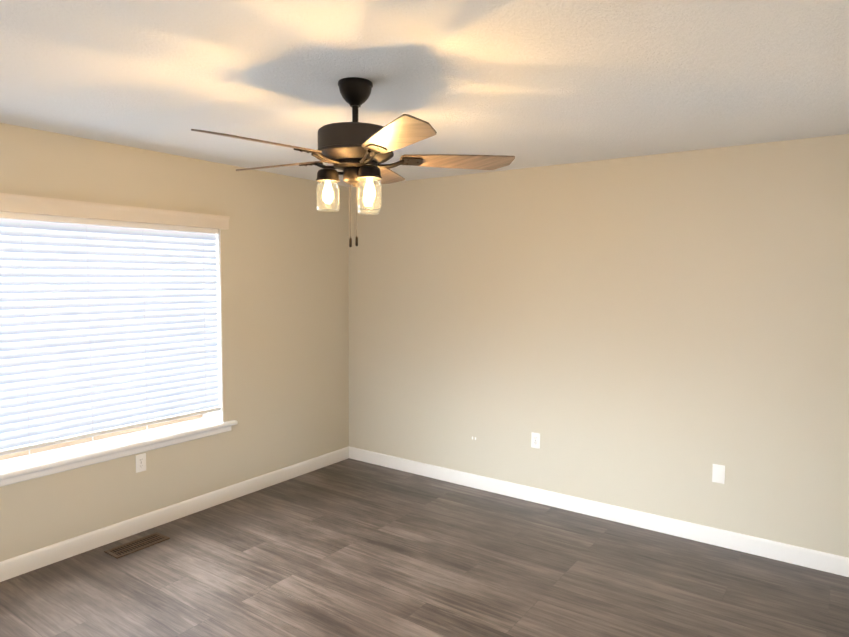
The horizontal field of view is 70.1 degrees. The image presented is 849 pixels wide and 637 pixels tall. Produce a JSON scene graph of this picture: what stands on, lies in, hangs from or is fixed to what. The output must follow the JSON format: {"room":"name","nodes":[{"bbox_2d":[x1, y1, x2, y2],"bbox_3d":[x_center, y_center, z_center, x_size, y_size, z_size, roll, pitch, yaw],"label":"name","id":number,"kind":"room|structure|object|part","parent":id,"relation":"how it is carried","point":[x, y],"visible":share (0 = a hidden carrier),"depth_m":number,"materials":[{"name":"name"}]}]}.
{"room":"empty bedroom","nodes":[
{"label":"empty bedroom","id":0,"kind":"room"},
{"bbox_2d":[0,123,348,561],"bbox_3d":[-2.269,0.178,3.450,0.300,2.440,5.090,3,5,35],"label":"wall","id":1,"kind":"structure","parent":0,"point":[285,287],"depth_m":4.44,"materials":[{"name":"beige paint"}]},
{"bbox_2d":[0,193,229,229],"bbox_3d":[-1.952,-0.631,3.530,0.052,0.092,1.910,3,5,35],"label":"window valance","id":2,"kind":"object","parent":1,"relation":"attached to","point":[17,203],"visible":1,"depth_m":3.59,"materials":[{"name":"beige wood"}]},
{"bbox_2d":[0,212,231,486],"bbox_3d":[-2.089,0.126,3.675,0.312,1.484,1.940,3,5,35],"label":"window","id":3,"kind":"structure","parent":1,"relation":"in","point":[174,293],"depth_m":3.68,"materials":[{"name":"white wood"}]},
{"bbox_2d":[21,233,29,454],"bbox_3d":[-2.206,0.109,3.333,0.032,1.304,0.009,3,5,29],"label":"blind cord","id":4,"kind":"object","parent":3,"relation":"hanging from","point":[21,233],"depth_m":3.33,"materials":[{"name":"white fabric"}]},
{"bbox_2d":[86,224,93,441],"bbox_3d":[-2.008,0.091,3.614,0.032,1.304,0.009,3,5,29],"label":"blind cord","id":5,"kind":"object","parent":3,"relation":"hanging from","point":[89,330],"depth_m":3.60,"materials":[{"name":"white fabric"}]},
{"bbox_3d":[-2.197,0.083,3.749,0.045,1.410,1.830,3,5,35],"label":"frame","id":6,"kind":"part","parent":3,"relation":"part of","materials":[{"name":"white wood"}]},
{"bbox_3d":[-2.003,-0.577,3.570,0.056,0.045,1.802,3,5,35],"label":"window blind head rail","id":7,"kind":"part","parent":3,"relation":"part of","materials":[{"name":"white plastic"}]},
{"bbox_3d":[-2.012,0.699,3.658,0.052,0.024,1.802,3,5,35],"label":"window blind bottom rail","id":8,"kind":"part","parent":3,"relation":"part of","materials":[{"name":"white plastic"}]},
{"bbox_2d":[142,228,147,429],"bbox_3d":[-1.809,0.073,3.896,0.032,1.304,0.009,3,5,29],"label":"blind cord","id":9,"kind":"object","parent":3,"relation":"hanging from","point":[142,228],"depth_m":3.88,"materials":[{"name":"white fabric"}]},
{"bbox_2d":[203,256,206,416],"bbox_3d":[-1.556,0.050,4.256,0.032,1.304,0.009,3,5,35],"label":"blind cord","id":10,"kind":"object","parent":3,"relation":"hanging from","point":[203,256],"depth_m":4.25,"materials":[{"name":"white fabric"}]},
{"bbox_2d":[0,417,237,479],"bbox_3d":[-2.064,0.808,3.701,0.294,0.028,2.000,3,5,35],"label":"window sill","id":11,"kind":"structure","parent":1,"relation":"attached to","point":[30,463],"depth_m":3.74,"materials":[{"name":"white wood"}]},
{"bbox_2d":[135,453,145,472],"bbox_3d":[-1.820,0.927,3.883,0.005,0.115,0.070,3,5,35],"label":"outlet","id":12,"kind":"object","parent":1,"relation":"attached to","point":[138,463],"visible":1,"depth_m":3.88,"materials":[{"name":"white plastic"}]},
{"bbox_2d":[0,446,348,581],"bbox_3d":[-2.149,1.350,3.440,0.014,0.105,5.090,3,5,35],"label":"baseboard","id":13,"kind":"structure","parent":1,"relation":"attached to","point":[38,558],"depth_m":3.95,"materials":[{"name":"white"}]},
{"bbox_2d":[202,229,223,421],"bbox_3d":[-2.079,0.089,3.666,0.244,1.410,1.830,3,5,35],"label":"window frame","id":14,"kind":"structure","parent":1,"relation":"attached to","point":[217,415],"depth_m":4.35,"materials":[{"name":"white"}]},
{"bbox_2d":[0,458,848,636],"bbox_3d":[-0.660,1.535,2.403,4.295,0.100,5.330,3,5,35],"label":"floor","id":15,"kind":"structure","parent":0,"point":[348,547],"depth_m":3.32,"materials":[{"name":"plastic"}]},
{"bbox_2d":[104,532,169,558],"bbox_3d":[-1.754,1.385,3.703,0.145,0.006,0.335,3,5,35],"label":"floor vent","id":16,"kind":"object","parent":15,"relation":"in","point":[117,552],"visible":1,"depth_m":3.69,"materials":[{"name":"brown metal"}]},
{"bbox_2d":[0,0,848,186],"bbox_3d":[-0.642,-0.999,2.228,4.295,0.100,5.330,3,5,35],"label":"ceiling","id":17,"kind":"structure","parent":0,"point":[531,83],"depth_m":2.36,"materials":[{"name":"white paint"}]},
{"bbox_2d":[191,77,514,246],"bbox_3d":[-0.325,-0.630,2.509,1.242,0.669,1.270,3,5,35],"label":"ceiling fan","id":18,"kind":"object","parent":17,"relation":"hanging from","point":[356,152],"visible":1,"depth_m":2.41,"materials":[{"name":"brown metal"}]},
{"bbox_3d":[-0.598,-0.643,2.209,0.202,0.037,0.469,3,5,35],"label":"blade","id":19,"kind":"part","parent":18,"relation":"part of","materials":[{"name":"brown wood"}]},
{"bbox_3d":[-0.665,-0.676,2.683,0.481,0.037,0.165,3,5,35],"label":"blade","id":20,"kind":"part","parent":18,"relation":"part of","materials":[{"name":"brown wood"}]},
{"bbox_2d":[316,180,339,211],"bbox_3d":[-0.397,-0.509,2.490,0.095,0.134,0.095,3,5,35],"label":"jar","id":21,"kind":"object","parent":18,"relation":"on","point":[327,191],"depth_m":2.45,"materials":[{"name":"clear glass"}]},
{"bbox_3d":[-0.390,-0.588,2.483,0.110,0.051,0.105,3,5,35],"label":"light arm","id":22,"kind":"part","parent":18,"relation":"part of"},
{"bbox_2d":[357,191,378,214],"bbox_3d":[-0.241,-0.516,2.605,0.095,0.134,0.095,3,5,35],"label":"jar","id":23,"kind":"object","parent":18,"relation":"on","point":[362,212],"depth_m":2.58,"materials":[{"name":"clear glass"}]},
{"bbox_3d":[-0.228,-0.582,2.414,0.121,0.051,0.098,3,5,35],"label":"light arm","id":24,"kind":"part","parent":18,"relation":"part of"},
{"bbox_2d":[358,177,381,209],"bbox_3d":[-0.219,-0.502,2.413,0.095,0.134,0.095,3,5,35],"label":"jar","id":25,"kind":"object","parent":18,"relation":"on","point":[369,188],"depth_m":2.37,"materials":[{"name":"clear glass"}]},
{"bbox_3d":[-0.207,-0.689,2.913,0.274,0.037,0.468,3,5,35],"label":"blade","id":26,"kind":"part","parent":18,"relation":"part of","materials":[{"name":"brown wood"}]},
{"bbox_3d":[-0.111,-0.633,2.107,0.432,0.037,0.322,3,5,35],"label":"blade","id":27,"kind":"part","parent":18,"relation":"part of","materials":[{"name":"brown wood"}]},
{"bbox_3d":[0.138,-0.661,2.538,0.414,0.037,0.359,3,5,35],"label":"blade","id":28,"kind":"part","parent":18,"relation":"part of","materials":[{"name":"brown wood"}]},
{"bbox_2d":[348,134,848,557],"bbox_3d":[0.880,0.134,4.420,4.335,2.440,0.120,3,5,35],"label":"wall","id":29,"kind":"structure","parent":0,"point":[659,334],"depth_m":4.01,"materials":[{"name":"beige paint"}]},
{"bbox_2d":[531,432,539,448],"bbox_3d":[0.815,0.894,4.437,0.070,0.115,0.005,3,5,35],"label":"outlet","id":30,"kind":"object","parent":29,"relation":"attached to","point":[533,434],"visible":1,"depth_m":4.43,"materials":[{"name":"white plastic"}]},
{"bbox_2d":[349,446,848,576],"bbox_3d":[0.907,1.306,4.394,3.915,0.105,0.014,3,5,35],"label":"baseboard","id":31,"kind":"structure","parent":29,"relation":"attached to","point":[809,558],"depth_m":4.06,"materials":[{"name":"white"}]},
{"bbox_2d":[712,464,724,483],"bbox_3d":[1.815,0.959,3.736,0.070,0.115,0.006,3,5,35],"label":"electrical outlet cover","id":32,"kind":"object","parent":29,"relation":"attached to","point":[718,473],"visible":1,"depth_m":3.73,"materials":[{"name":"white plastic"}]}
]}

